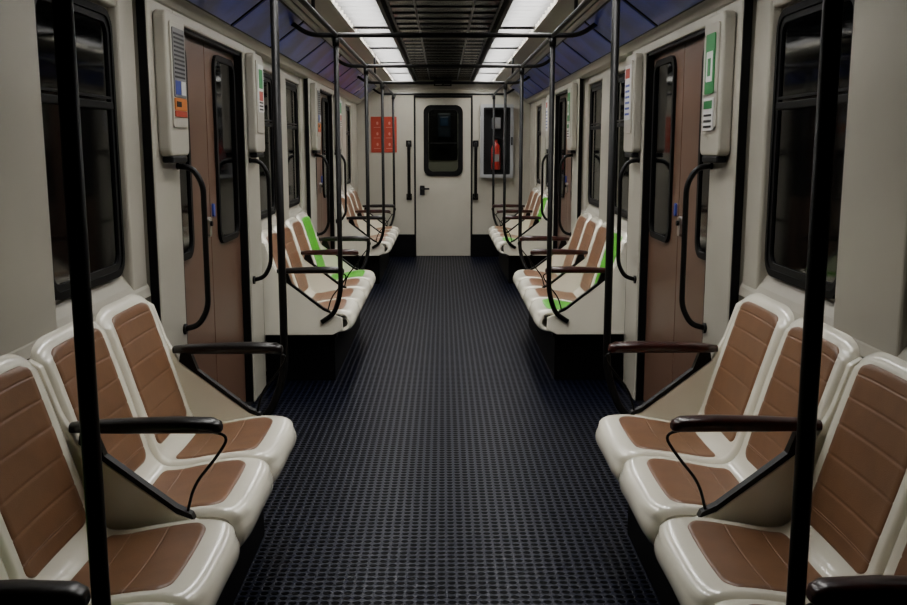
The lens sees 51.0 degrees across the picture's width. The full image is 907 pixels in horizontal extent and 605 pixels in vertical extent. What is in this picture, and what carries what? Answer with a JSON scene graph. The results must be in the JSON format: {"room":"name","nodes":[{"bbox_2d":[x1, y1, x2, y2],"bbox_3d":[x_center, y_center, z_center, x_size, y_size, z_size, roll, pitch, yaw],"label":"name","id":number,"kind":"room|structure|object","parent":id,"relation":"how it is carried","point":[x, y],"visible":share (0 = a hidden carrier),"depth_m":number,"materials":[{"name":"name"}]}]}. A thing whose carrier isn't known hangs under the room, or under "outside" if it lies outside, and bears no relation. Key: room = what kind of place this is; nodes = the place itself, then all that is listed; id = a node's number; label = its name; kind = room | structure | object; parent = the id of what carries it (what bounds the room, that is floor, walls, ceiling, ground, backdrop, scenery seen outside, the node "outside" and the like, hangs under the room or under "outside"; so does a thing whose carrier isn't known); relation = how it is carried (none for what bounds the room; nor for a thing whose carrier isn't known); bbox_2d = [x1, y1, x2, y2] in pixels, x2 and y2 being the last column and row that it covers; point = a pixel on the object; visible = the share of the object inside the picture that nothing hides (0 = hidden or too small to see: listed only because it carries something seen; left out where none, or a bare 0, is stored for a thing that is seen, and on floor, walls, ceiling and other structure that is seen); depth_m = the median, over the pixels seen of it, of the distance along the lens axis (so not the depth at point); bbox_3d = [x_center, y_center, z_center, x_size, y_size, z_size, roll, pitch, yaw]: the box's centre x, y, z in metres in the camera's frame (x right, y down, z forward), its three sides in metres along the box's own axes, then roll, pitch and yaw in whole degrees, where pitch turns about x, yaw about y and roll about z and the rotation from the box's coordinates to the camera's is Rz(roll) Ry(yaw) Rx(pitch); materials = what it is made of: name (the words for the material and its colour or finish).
{"room":"train carriage","nodes":[
{"label":"train carriage","id":0,"kind":"room"},
{"bbox_2d":[28,359,196,529],"bbox_3d":[-0.852,0.421,2.482,0.472,0.558,0.026,0,9,-1],"label":"divider panel","id":1,"kind":"object","parent":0,"point":[127,506],"depth_m":2.48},
{"bbox_2d":[0,0,357,370],"bbox_3d":[-1.185,-0.431,5.207,0.125,1.950,13.640,0,9,-1],"label":"wall","id":2,"kind":"structure","parent":0,"point":[29,309],"depth_m":2.51,"materials":[{"name":"plastic"}]},
{"bbox_2d":[34,0,124,299],"bbox_3d":[-1.132,-0.478,2.888,0.020,0.876,0.624,0,9,-1],"label":"window","id":3,"kind":"structure","parent":2,"relation":"in","point":[93,26],"depth_m":2.97,"materials":[{"name":"black glass"}]},
{"bbox_2d":[153,9,188,162],"bbox_3d":[-1.045,-0.797,3.546,0.058,0.545,0.260,0,9,-1],"label":"box","id":4,"kind":"object","parent":2,"relation":"attached to","point":[168,28],"visible":1,"depth_m":3.45,"materials":[{"name":"white plastic"}]},
{"bbox_2d":[176,163,210,334],"bbox_3d":[-1.021,-0.208,3.745,0.113,0.681,0.044,0,9,-1],"label":"handle","id":5,"kind":"object","parent":2,"relation":"attached to","point":[186,327],"visible":0.98,"depth_m":3.73,"materials":[{"name":"black paint"}]},
{"bbox_2d":[132,0,266,402],"bbox_3d":[-1.121,-0.304,4.438,0.075,1.950,1.996,0,9,-1],"label":"door frame","id":6,"kind":"structure","parent":2,"relation":"in","point":[161,185],"depth_m":3.68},
{"bbox_2d":[180,35,252,405],"bbox_3d":[-1.125,-0.258,4.445,0.063,1.857,1.260,0,9,-1],"label":"door","id":7,"kind":"structure","parent":2,"relation":"in","point":[210,74],"depth_m":4.48,"materials":[{"name":"brown laminate"}]},
{"bbox_2d":[185,0,260,24],"bbox_3d":[-0.932,-1.275,3.886,0.204,0.156,0.980,0,9,-1],"label":"panel","id":8,"kind":"object","parent":2,"relation":"attached to","point":[227,11],"visible":1,"depth_m":4.11,"materials":[{"name":"blue plastic"}]},
{"bbox_2d":[245,52,264,157],"bbox_3d":[-1.063,-1.059,5.125,0.058,0.545,0.260,0,9,-1],"label":"box","id":9,"kind":"object","parent":2,"relation":"attached to","point":[254,86],"visible":1,"depth_m":5.03,"materials":[{"name":"white plastic"}]},
{"bbox_2d":[249,158,272,283],"bbox_3d":[-1.037,-0.437,5.126,0.113,0.681,0.044,0,9,-1],"label":"handle","id":10,"kind":"object","parent":2,"relation":"attached to","point":[268,180],"visible":1,"depth_m":5.12,"materials":[{"name":"black paint"}]},
{"bbox_2d":[230,0,302,46],"bbox_3d":[-0.943,-1.441,4.885,0.204,0.156,0.980,0,9,-1],"label":"panel","id":11,"kind":"object","parent":2,"relation":"attached to","point":[255,23],"visible":0.83,"depth_m":4.77,"materials":[{"name":"blue plastic"}]},
{"bbox_2d":[259,72,275,218],"bbox_3d":[-1.165,-0.968,5.848,0.020,0.876,0.624,0,9,-1],"label":"window","id":12,"kind":"structure","parent":2,"relation":"in","point":[268,159],"depth_m":5.99,"materials":[{"name":"black glass"}]},
{"bbox_2d":[153,0,390,103],"bbox_3d":[-0.954,-1.514,5.030,0.587,0.335,13.640,0,9,-1],"label":"trim","id":13,"kind":"structure","parent":2,"relation":"attached to","point":[324,8],"depth_m":5.64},
{"bbox_2d":[286,82,299,207],"bbox_3d":[-1.177,-1.140,6.884,0.020,0.876,0.624,0,9,-1],"label":"window","id":14,"kind":"structure","parent":2,"relation":"in","point":[291,89],"depth_m":6.97,"materials":[{"name":"black glass"}]},
{"bbox_2d":[270,20,324,62],"bbox_3d":[-0.954,-1.606,5.884,0.204,0.156,0.980,0,9,-1],"label":"panel","id":15,"kind":"object","parent":2,"relation":"attached to","point":[295,45],"visible":0.86,"depth_m":5.84,"materials":[{"name":"blue plastic"}]},
{"bbox_2d":[310,83,320,153],"bbox_3d":[-1.090,-1.459,7.541,0.058,0.545,0.260,0,9,-1],"label":"box","id":16,"kind":"object","parent":2,"relation":"attached to","point":[315,105],"visible":1,"depth_m":7.44,"materials":[{"name":"white plastic"}]},
{"bbox_2d":[297,40,340,73],"bbox_3d":[-0.965,-1.771,6.883,0.204,0.156,0.980,0,9,-1],"label":"panel","id":17,"kind":"object","parent":2,"relation":"attached to","point":[322,55],"visible":0.93,"depth_m":6.77,"materials":[{"name":"blue plastic"}]},
{"bbox_2d":[302,78,336,248],"bbox_3d":[-1.166,-0.965,8.433,0.075,1.950,1.996,0,9,-1],"label":"door frame","id":18,"kind":"structure","parent":2,"relation":"in","point":[309,158],"depth_m":7.65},
{"bbox_2d":[316,93,330,248],"bbox_3d":[-1.170,-0.919,8.441,0.063,1.857,1.260,0,9,-1],"label":"door","id":19,"kind":"structure","parent":2,"relation":"in","point":[321,185],"depth_m":8.54,"materials":[{"name":"brown laminate"}]},
{"bbox_2d":[317,54,351,81],"bbox_3d":[-0.977,-1.937,7.882,0.204,0.156,0.980,0,9,-1],"label":"panel","id":20,"kind":"object","parent":2,"relation":"attached to","point":[327,73],"visible":0.68,"depth_m":7.77,"materials":[{"name":"blue plastic"}]},
{"bbox_3d":[-0.842,0.576,1.549,0.472,0.558,0.026,0,9,-1],"label":"divider panel","id":21,"kind":"object","parent":2,"relation":"attached to","visible":0},
{"bbox_2d":[0,579,90,604],"bbox_3d":[-0.779,0.589,1.551,0.403,0.276,0.062,0,9,-1],"label":"armrest","id":22,"kind":"object","parent":21,"relation":"attached to","point":[12,591],"visible":1,"depth_m":1.51,"materials":[{"name":"black"}]},
{"bbox_2d":[51,0,110,604],"bbox_3d":[-0.615,-0.117,1.417,0.147,1.832,0.045,0,9,-1],"label":"pole","id":23,"kind":"object","parent":21,"relation":"attached to","point":[62,10],"visible":1,"depth_m":1.42,"materials":[{"name":"metal"}]},
{"bbox_2d":[146,300,255,421],"bbox_3d":[-0.863,0.266,3.420,0.472,0.558,0.026,0,9,-1],"label":"divider panel","id":24,"kind":"object","parent":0,"point":[203,400],"depth_m":3.42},
{"bbox_2d":[291,230,337,291],"bbox_3d":[-0.897,-0.240,6.477,0.472,0.558,0.026,0,9,-1],"label":"divider panel","id":25,"kind":"object","parent":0,"point":[318,282],"depth_m":6.48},
{"bbox_2d":[428,110,457,170],"bbox_3d":[-0.132,-1.871,12.709,2.400,2.340,1.510,0,9,-1],"label":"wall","id":26,"kind":"structure","parent":0,"point":[440,159],"depth_m":13.31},
{"bbox_2d":[438,113,450,147],"bbox_3d":[-0.128,-2.389,13.207,0.180,0.480,0.120,0,9,-1],"label":"window","id":27,"kind":"structure","parent":26,"relation":"attached to","point":[444,119],"depth_m":13.16,"materials":[{"name":"black"}]},
{"bbox_2d":[356,80,530,256],"bbox_3d":[-0.123,-1.693,11.938,2.400,2.240,0.070,0,9,-1],"label":"wall","id":28,"kind":"structure","parent":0,"point":[482,245],"depth_m":11.92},
{"bbox_2d":[371,117,396,152],"bbox_3d":[-0.868,-2.092,11.843,0.320,0.440,0.011,0,9,-1],"label":"safety sign","id":29,"kind":"object","parent":28,"relation":"attached to","point":[375,121],"visible":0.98,"depth_m":11.84,"materials":[{"name":"red"}]},
{"bbox_2d":[415,98,470,255],"bbox_3d":[-0.128,-1.567,11.933,0.688,1.973,0.102,0,9,-1],"label":"door","id":30,"kind":"structure","parent":28,"relation":"in","point":[443,198],"depth_m":11.98,"materials":[{"name":"white metal"}]},
{"bbox_2d":[414,95,472,255],"bbox_3d":[-0.128,-1.580,11.961,0.734,2.010,0.062,0,9,-1],"label":"door frame","id":31,"kind":"structure","parent":28,"relation":"attached to","point":[415,96],"depth_m":11.86,"materials":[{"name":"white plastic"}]},
{"bbox_2d":[480,104,513,177],"bbox_3d":[0.538,-2.007,11.820,0.410,0.900,0.115,0,9,-1],"label":"upper cabinet","id":32,"kind":"object","parent":28,"relation":"attached to","point":[486,110],"visible":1,"depth_m":11.82,"materials":[{"name":"grey paint"}]},
{"bbox_2d":[388,1,500,78],"bbox_3d":[-0.048,-1.694,5.011,2.400,0.095,13.640,0,9,-1],"label":"ceiling","id":33,"kind":"structure","parent":0,"point":[391,3],"depth_m":6.58,"materials":[{"name":"black"}]},
{"bbox_2d":[328,0,415,80],"bbox_3d":[-0.524,-1.636,5.015,0.272,0.090,13.640,0,9,-1],"label":"ceiling light strip","id":34,"kind":"object","parent":33,"relation":"attached to","point":[361,16],"depth_m":6.38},
{"bbox_2d":[291,0,597,96],"bbox_3d":[-0.048,-1.539,5.051,1.716,0.214,13.570,0,9,-1],"label":"handrail","id":35,"kind":"object","parent":33,"relation":"hanging from","point":[311,8],"visible":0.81,"depth_m":5.62,"materials":[{"name":"metal"}]},
{"bbox_2d":[384,0,504,79],"bbox_3d":[-0.048,-1.641,5.019,0.676,0.011,13.640,0,9,-1],"label":"grid","id":36,"kind":"object","parent":33,"relation":"attached to","point":[473,6],"visible":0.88,"depth_m":7.16,"materials":[{"name":"black"}]},
{"bbox_2d":[471,0,560,80],"bbox_3d":[0.428,-1.638,5.025,0.272,0.090,13.640,0,9,-1],"label":"ceiling light strip","id":37,"kind":"object","parent":33,"relation":"attached to","point":[515,16],"depth_m":6.39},
{"bbox_2d":[233,256,660,604],"bbox_3d":[-0.056,0.431,6.153,2.400,0.060,15.200,0,9,-1],"label":"floor","id":38,"kind":"structure","parent":0,"point":[444,461],"depth_m":4.12,"materials":[{"name":"rubber"}]},
{"bbox_2d":[216,507,263,604],"bbox_3d":[-0.874,0.837,2.567,0.425,0.310,1.780,0,9,-1],"label":"base","id":39,"kind":"object","parent":38,"relation":"on","point":[248,550],"visible":0.09,"depth_m":3.08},
{"bbox_2d":[0,354,239,604],"bbox_3d":[-0.837,0.440,2.231,0.588,0.594,0.453,0,9,-1],"label":"seat","id":40,"kind":"object","parent":39,"relation":"on","point":[43,530],"visible":0.85,"depth_m":2.25,"materials":[{"name":"leather"}]},
{"bbox_2d":[69,416,227,518],"bbox_3d":[-0.790,0.434,2.485,0.403,0.276,0.062,0,9,-1],"label":"armrest","id":41,"kind":"object","parent":39,"relation":"attached to","point":[165,424],"visible":0.93,"depth_m":2.45,"materials":[{"name":"black"}]},
{"bbox_2d":[26,321,273,546],"bbox_3d":[-0.843,0.359,2.718,0.588,0.594,0.453,0,9,-1],"label":"seat","id":42,"kind":"object","parent":39,"relation":"on","point":[233,491],"visible":0.64,"depth_m":2.74,"materials":[{"name":"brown plastic"}]},
{"bbox_2d":[96,294,295,481],"bbox_3d":[-0.848,0.283,3.178,0.588,0.594,0.453,0,9,-1],"label":"seat","id":43,"kind":"object","parent":39,"relation":"on","point":[132,328],"visible":0.81,"depth_m":3.14,"materials":[{"name":"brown plastic"}]},
{"bbox_2d":[172,342,286,415],"bbox_3d":[-0.800,0.279,3.423,0.403,0.276,0.062,0,9,-1],"label":"armrest","id":44,"kind":"object","parent":39,"relation":"attached to","point":[186,351],"visible":1,"depth_m":3.39,"materials":[{"name":"black"}]},
{"bbox_2d":[262,0,287,415],"bbox_3d":[-0.677,-0.441,3.372,0.182,1.832,0.053,-8,12,-41],"label":"pole","id":45,"kind":"object","parent":39,"relation":"attached to","point":[274,17],"visible":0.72,"depth_m":3.43,"materials":[{"name":"metal"}]},
{"bbox_2d":[266,314,359,379],"bbox_3d":[-0.919,0.176,6.562,0.425,0.310,1.780,0,9,-1],"label":"base","id":46,"kind":"object","parent":38,"relation":"on","point":[310,357],"visible":0.33,"depth_m":5.71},
{"bbox_2d":[262,229,359,331],"bbox_3d":[-0.877,-0.147,5.778,0.588,0.594,0.453,0,9,-1],"label":"seat","id":47,"kind":"object","parent":46,"relation":"on","point":[349,309],"visible":0.44,"depth_m":5.73,"materials":[{"name":"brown plastic"}]},
{"bbox_2d":[262,241,342,334],"bbox_3d":[-0.887,-0.086,5.544,0.472,0.558,0.026,0,9,-1],"label":"divider panel","id":48,"kind":"object","parent":47,"relation":"attached to","point":[304,317],"visible":0.7,"depth_m":5.56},
{"bbox_2d":[277,266,346,312],"bbox_3d":[-0.824,-0.073,5.547,0.403,0.276,0.062,0,9,-1],"label":"armrest","id":49,"kind":"object","parent":48,"relation":"attached to","point":[322,269],"visible":0.77,"depth_m":5.51,"materials":[{"name":"black"}]},
{"bbox_2d":[320,37,342,323],"bbox_3d":[-0.702,-0.669,5.408,0.158,1.617,0.049,4,10,23],"label":"pole","id":50,"kind":"object","parent":48,"relation":"attached to","point":[335,41],"visible":1,"depth_m":5.36,"materials":[{"name":"metal"}]},
{"bbox_2d":[273,224,365,315],"bbox_3d":[-0.882,-0.221,6.226,0.588,0.594,0.453,0,9,-1],"label":"seat","id":51,"kind":"object","parent":46,"relation":"on","point":[291,250],"visible":0.61,"depth_m":6.26,"materials":[{"name":"brown plastic"}]},
{"bbox_2d":[286,217,370,298],"bbox_3d":[-0.888,-0.302,6.713,0.588,0.594,0.453,0,9,-1],"label":"seat","id":52,"kind":"object","parent":46,"relation":"on","point":[293,223],"visible":0.44,"depth_m":6.69,"materials":[{"name":"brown plastic"}]},
{"bbox_2d":[301,249,359,287],"bbox_3d":[-0.835,-0.227,6.480,0.403,0.276,0.062,0,9,-1],"label":"armrest","id":53,"kind":"object","parent":46,"relation":"attached to","point":[307,254],"visible":0.92,"depth_m":6.44,"materials":[{"name":"black paint"}]},
{"bbox_2d":[296,212,375,288],"bbox_3d":[-0.893,-0.378,7.173,0.588,0.594,0.453,0,9,-1],"label":"seat","id":54,"kind":"object","parent":46,"relation":"on","point":[306,222],"visible":0.6,"depth_m":7.17,"materials":[{"name":"green plastic"}]},
{"bbox_2d":[319,236,370,269],"bbox_3d":[-0.845,-0.383,7.418,0.403,0.276,0.062,0,9,-1],"label":"armrest","id":55,"kind":"object","parent":46,"relation":"attached to","point":[324,240],"visible":0.92,"depth_m":7.38,"materials":[{"name":"black"}]},
{"bbox_2d":[359,68,369,269],"bbox_3d":[-0.722,-0.996,7.385,0.182,1.617,0.053,-8,12,-41],"label":"pole","id":56,"kind":"object","parent":46,"relation":"attached to","point":[366,72],"visible":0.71,"depth_m":7.41,"materials":[{"name":"metal"}]},
{"bbox_2d":[343,253,388,283],"bbox_3d":[-0.964,-0.486,10.557,0.425,0.310,1.780,0,9,-1],"label":"base","id":57,"kind":"object","parent":38,"relation":"on","point":[378,265],"visible":0.42,"depth_m":9.70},
{"bbox_2d":[341,195,392,254],"bbox_3d":[-0.922,-0.809,9.774,0.588,0.594,0.453,0,9,-1],"label":"seat","id":58,"kind":"object","parent":57,"relation":"on","point":[388,242],"visible":0.38,"depth_m":9.71,"materials":[{"name":"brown plastic"}]},
{"bbox_2d":[342,209,384,255],"bbox_3d":[-0.931,-0.747,9.539,0.472,0.558,0.026,0,9,-1],"label":"divider panel","id":59,"kind":"object","parent":58,"relation":"attached to","point":[348,229],"visible":0.57,"depth_m":9.55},
{"bbox_2d":[372,84,384,248],"bbox_3d":[-0.747,-1.330,9.403,0.158,1.617,0.049,4,10,23],"label":"pole","id":60,"kind":"object","parent":59,"relation":"attached to","point":[381,85],"visible":1,"depth_m":9.37,"materials":[{"name":"metal"}]},
{"bbox_2d":[499,252,546,283],"bbox_3d":[0.751,-0.489,10.576,0.425,0.310,1.780,0,9,-1],"label":"base","id":61,"kind":"object","parent":38,"relation":"on","point":[509,265],"visible":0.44,"depth_m":9.71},
{"bbox_2d":[492,95,498,225],"bbox_3d":[0.532,-1.660,11.394,0.182,1.617,0.053,8,12,39],"label":"pole","id":62,"kind":"object","parent":61,"relation":"attached to","point":[493,96],"visible":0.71,"depth_m":11.43,"materials":[{"name":"metal"}]},
{"bbox_2d":[495,195,547,253],"bbox_3d":[0.726,-0.812,9.791,0.588,0.594,0.453,0,9,-1],"label":"seat","id":63,"kind":"object","parent":61,"relation":"on","point":[499,242],"visible":0.46,"depth_m":9.71,"materials":[{"name":"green plastic"}]},
{"bbox_2d":[503,202,547,255],"bbox_3d":[0.741,-0.750,9.558,0.472,0.558,0.026,0,9,-1],"label":"divider panel","id":64,"kind":"object","parent":63,"relation":"attached to","point":[540,229],"visible":0.66,"depth_m":9.57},
{"bbox_2d":[503,84,515,248],"bbox_3d":[0.557,-1.333,9.418,0.158,1.617,0.049,-4,10,-25],"label":"pole","id":65,"kind":"object","parent":64,"relation":"attached to","point":[504,85],"visible":1,"depth_m":9.38,"materials":[{"name":"metal"}]},
{"bbox_2d":[529,312,622,379],"bbox_3d":[0.796,0.172,6.581,0.425,0.310,1.780,0,9,-1],"label":"base","id":66,"kind":"object","parent":38,"relation":"on","point":[567,356],"visible":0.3,"depth_m":5.73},
{"bbox_2d":[518,68,528,269],"bbox_3d":[0.577,-0.998,7.399,0.182,1.617,0.053,8,12,39],"label":"pole","id":67,"kind":"object","parent":66,"relation":"attached to","point":[521,70],"visible":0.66,"depth_m":7.42,"materials":[{"name":"metal"}]},
{"bbox_2d":[518,236,568,269],"bbox_3d":[0.702,-0.386,7.435,0.403,0.276,0.062,0,9,-1],"label":"armrest","id":68,"kind":"object","parent":66,"relation":"attached to","point":[562,240],"visible":0.91,"depth_m":7.40,"materials":[{"name":"black paint"}]},
{"bbox_2d":[513,212,591,288],"bbox_3d":[0.755,-0.381,7.191,0.588,0.594,0.453,0,9,-1],"label":"seat","id":69,"kind":"object","parent":66,"relation":"on","point":[582,220],"visible":0.63,"depth_m":7.19,"materials":[{"name":"brown plastic"}]},
{"bbox_2d":[528,249,587,287],"bbox_3d":[0.712,-0.230,6.497,0.403,0.276,0.062,0,9,-1],"label":"armrest","id":70,"kind":"object","parent":66,"relation":"attached to","point":[580,254],"visible":0.96,"depth_m":6.46,"materials":[{"name":"black paint"}]},
{"bbox_2d":[518,216,601,298],"bbox_3d":[0.760,-0.305,6.731,0.588,0.594,0.453,0,9,-1],"label":"seat","id":71,"kind":"object","parent":66,"relation":"on","point":[594,223],"visible":0.44,"depth_m":6.71,"materials":[{"name":"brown plastic"}]},
{"bbox_2d":[523,222,614,310],"bbox_3d":[0.765,-0.224,6.244,0.588,0.594,0.453,0,9,-1],"label":"seat","id":72,"kind":"object","parent":66,"relation":"on","point":[599,243],"visible":0.67,"depth_m":6.27,"materials":[{"name":"brown plastic"}]},
{"bbox_2d":[529,229,626,331],"bbox_3d":[0.770,-0.150,5.796,0.588,0.594,0.453,0,9,-1],"label":"seat","id":73,"kind":"object","parent":66,"relation":"on","point":[540,309],"visible":0.34,"depth_m":5.76,"materials":[{"name":"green plastic"}]},
{"bbox_2d":[547,241,626,333],"bbox_3d":[0.785,-0.089,5.562,0.472,0.558,0.026,0,9,-1],"label":"divider panel","id":74,"kind":"object","parent":73,"relation":"attached to","point":[586,316],"visible":0.69,"depth_m":5.58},
{"bbox_2d":[546,38,568,323],"bbox_3d":[0.602,-0.671,5.422,0.158,1.617,0.049,-4,10,-25],"label":"pole","id":75,"kind":"object","parent":74,"relation":"attached to","point":[552,41],"visible":1,"depth_m":5.38,"materials":[{"name":"metal"}]},
{"bbox_2d":[543,266,604,312],"bbox_3d":[0.723,-0.076,5.564,0.403,0.276,0.062,0,9,-1],"label":"armrest","id":76,"kind":"object","parent":74,"relation":"attached to","point":[555,269],"visible":0.72,"depth_m":5.53,"materials":[{"name":"black paint"}]},
{"bbox_2d":[627,504,679,604],"bbox_3d":[0.841,0.834,2.585,0.425,0.310,1.780,0,9,-1],"label":"base","id":77,"kind":"object","parent":38,"relation":"on","point":[643,547],"visible":0.09,"depth_m":3.08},
{"bbox_2d":[603,0,628,413],"bbox_3d":[0.622,-0.443,3.386,0.182,1.832,0.053,8,12,39],"label":"pole","id":78,"kind":"object","parent":77,"relation":"attached to","point":[615,29],"visible":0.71,"depth_m":3.44,"materials":[{"name":"metal"}]},
{"bbox_2d":[605,341,717,414],"bbox_3d":[0.747,0.276,3.440,0.403,0.276,0.062,0,9,-1],"label":"armrest","id":79,"kind":"object","parent":77,"relation":"attached to","point":[703,350],"visible":1,"depth_m":3.41,"materials":[{"name":"black paint"}]},
{"bbox_2d":[595,293,793,480],"bbox_3d":[0.800,0.280,3.196,0.588,0.594,0.453,0,9,-1],"label":"seat","id":80,"kind":"object","parent":77,"relation":"on","point":[758,325],"visible":0.8,"depth_m":3.16,"materials":[{"name":"brown plastic"}]},
{"bbox_2d":[619,317,863,544],"bbox_3d":[0.805,0.356,2.736,0.588,0.594,0.453,0,9,-1],"label":"seat","id":81,"kind":"object","parent":77,"relation":"on","point":[657,490],"visible":0.55,"depth_m":2.77,"materials":[{"name":"brown plastic"}]},
{"bbox_2d":[666,414,822,516],"bbox_3d":[0.757,0.431,2.502,0.403,0.276,0.062,0,9,-1],"label":"armrest","id":82,"kind":"object","parent":77,"relation":"attached to","point":[712,422],"visible":0.93,"depth_m":2.47,"materials":[{"name":"black paint"}]},
{"bbox_2d":[654,352,906,604],"bbox_3d":[0.810,0.437,2.249,0.588,0.594,0.453,0,9,-1],"label":"seat","id":83,"kind":"object","parent":77,"relation":"on","point":[859,507],"visible":0.81,"depth_m":2.25,"materials":[{"name":"brown plastic"}]},
{"bbox_2d":[714,516,906,604],"bbox_3d":[0.815,0.511,1.801,0.588,0.594,0.453,0,9,-1],"label":"seat","id":84,"kind":"object","parent":77,"relation":"on","point":[897,563],"visible":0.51,"depth_m":2.00,"materials":[{"name":"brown plastic"}]},
{"bbox_2d":[546,229,597,291],"bbox_3d":[0.775,-0.243,6.495,0.472,0.558,0.026,0,9,-1],"label":"divider panel","id":85,"kind":"object","parent":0,"point":[569,282],"depth_m":6.50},
{"bbox_2d":[635,300,742,420],"bbox_3d":[0.809,0.263,3.438,0.472,0.558,0.026,0,9,-1],"label":"divider panel","id":86,"kind":"object","parent":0,"point":[687,398],"depth_m":3.44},
{"bbox_2d":[529,0,906,369],"bbox_3d":[1.090,-0.435,5.231,0.125,1.950,13.640,0,9,-1],"label":"wall","id":87,"kind":"structure","parent":0,"point":[869,305],"depth_m":2.49,"materials":[{"name":"plastic"}]},
{"bbox_2d":[536,54,570,82],"bbox_3d":[0.817,-1.940,7.901,0.204,0.156,0.980,0,9,-1],"label":"panel","id":88,"kind":"object","parent":87,"relation":"attached to","point":[561,73],"visible":0.71,"depth_m":7.80,"materials":[{"name":"blue plastic"}]},
{"bbox_2d":[557,93,571,248],"bbox_3d":[1.003,-0.923,8.464,0.063,1.857,1.260,0,9,-1],"label":"door","id":89,"kind":"structure","parent":87,"relation":"in","point":[566,184],"depth_m":8.55,"materials":[{"name":"brown laminate"}]},
{"bbox_2d":[552,78,584,248],"bbox_3d":[0.999,-0.969,8.457,0.075,1.950,1.996,0,9,-1],"label":"door frame","id":90,"kind":"structure","parent":87,"relation":"in","point":[577,159],"depth_m":7.62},
{"bbox_2d":[547,40,590,73],"bbox_3d":[0.829,-1.775,6.902,0.204,0.156,0.980,0,9,-1],"label":"panel","id":91,"kind":"object","parent":87,"relation":"attached to","point":[566,56],"visible":0.93,"depth_m":6.79,"materials":[{"name":"blue plastic"}]},
{"bbox_2d":[567,83,577,153],"bbox_3d":[0.940,-1.462,7.564,0.058,0.545,0.260,0,9,-1],"label":"box","id":92,"kind":"object","parent":87,"relation":"attached to","point":[572,104],"visible":1,"depth_m":7.46,"materials":[{"name":"white plastic"}]},
{"bbox_2d":[563,21,610,62],"bbox_3d":[0.840,-1.609,5.904,0.204,0.156,0.980,0,9,-1],"label":"panel","id":93,"kind":"object","parent":87,"relation":"attached to","point":[592,45],"visible":0.89,"depth_m":5.85,"materials":[{"name":"blue plastic"}]},
{"bbox_2d":[588,82,601,206],"bbox_3d":[1.042,-1.144,6.908,0.020,0.876,0.624,0,9,-1],"label":"window","id":94,"kind":"structure","parent":87,"relation":"in","point":[596,90],"depth_m":6.99,"materials":[{"name":"black glass"}]},
{"bbox_2d":[496,0,736,103],"bbox_3d":[0.859,-1.518,5.050,0.587,0.335,13.640,0,9,-1],"label":"trim","id":95,"kind":"structure","parent":87,"relation":"attached to","point":[564,8],"depth_m":5.67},
{"bbox_2d":[585,0,657,47],"bbox_3d":[0.851,-1.444,4.905,0.204,0.156,0.980,0,9,-1],"label":"panel","id":96,"kind":"object","parent":87,"relation":"attached to","point":[634,24],"visible":0.75,"depth_m":4.79,"materials":[{"name":"blue plastic"}]},
{"bbox_2d":[615,73,628,218],"bbox_3d":[1.054,-0.972,5.872,0.020,0.876,0.624,0,9,-1],"label":"window","id":97,"kind":"structure","parent":87,"relation":"in","point":[621,159],"depth_m":5.97,"materials":[{"name":"black glass"}]},
{"bbox_2d":[616,158,639,282],"bbox_3d":[0.943,-0.440,5.148,0.113,0.681,0.044,0,9,-1],"label":"handle","id":98,"kind":"object","parent":87,"relation":"attached to","point":[637,160],"visible":1,"depth_m":5.14,"materials":[{"name":"black paint"}]},
{"bbox_2d":[624,53,642,157],"bbox_3d":[0.967,-1.062,5.147,0.058,0.545,0.260,0,9,-1],"label":"box","id":99,"kind":"object","parent":87,"relation":"attached to","point":[634,62],"visible":1,"depth_m":5.05,"materials":[{"name":"white plastic"}]},
{"bbox_2d":[627,0,704,25],"bbox_3d":[0.862,-1.279,3.906,0.204,0.156,0.980,0,9,-1],"label":"panel","id":100,"kind":"object","parent":87,"relation":"attached to","point":[659,12],"visible":1,"depth_m":4.12,"materials":[{"name":"blue plastic"}]},
{"bbox_2d":[636,36,708,405],"bbox_3d":[1.047,-0.262,4.469,0.063,1.857,1.260,0,9,-1],"label":"door","id":101,"kind":"structure","parent":87,"relation":"in","point":[678,71],"depth_m":4.50,"materials":[{"name":"brown laminate"}]},
{"bbox_2d":[623,0,756,401],"bbox_3d":[1.043,-0.308,4.461,0.075,1.950,1.996,0,9,-1],"label":"door frame","id":102,"kind":"structure","parent":87,"relation":"in","point":[728,181],"depth_m":3.70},
{"bbox_2d":[679,163,712,332],"bbox_3d":[0.959,-0.212,3.767,0.113,0.681,0.044,0,9,-1],"label":"handle","id":103,"kind":"object","parent":87,"relation":"attached to","point":[703,326],"visible":0.99,"depth_m":3.76,"materials":[{"name":"black paint"}]},
{"bbox_2d":[700,10,735,162],"bbox_3d":[0.985,-0.801,3.568,0.058,0.545,0.260,0,9,-1],"label":"box","id":104,"kind":"object","parent":87,"relation":"attached to","point":[720,28],"visible":1,"depth_m":3.48,"materials":[{"name":"white plastic"}]},
{"bbox_2d":[764,0,854,298],"bbox_3d":[1.087,-0.482,2.913,0.020,0.876,0.624,0,9,-1],"label":"window","id":105,"kind":"structure","parent":87,"relation":"in","point":[798,34],"depth_m":3.00,"materials":[{"name":"black glass"}]},
{"bbox_3d":[0.830,0.573,1.567,0.472,0.558,0.026,0,9,-1],"label":"divider panel","id":106,"kind":"object","parent":87,"relation":"attached to","visible":0},
{"bbox_2d":[786,0,843,604],"bbox_3d":[0.604,-0.119,1.430,0.147,1.832,0.045,0,9,-1],"label":"pole","id":107,"kind":"object","parent":106,"relation":"attached to","point":[832,10],"visible":1,"depth_m":1.43,"materials":[{"name":"metal"}]},
{"bbox_2d":[806,575,906,604],"bbox_3d":[0.767,0.586,1.568,0.403,0.276,0.062,0,9,-1],"label":"armrest","id":108,"kind":"object","parent":106,"relation":"attached to","point":[860,589],"visible":1,"depth_m":1.52,"materials":[{"name":"black paint"}]},
{"bbox_2d":[695,357,862,526],"bbox_3d":[0.820,0.418,2.500,0.472,0.558,0.026,0,9,-1],"label":"divider panel","id":109,"kind":"object","parent":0,"point":[767,503],"depth_m":2.50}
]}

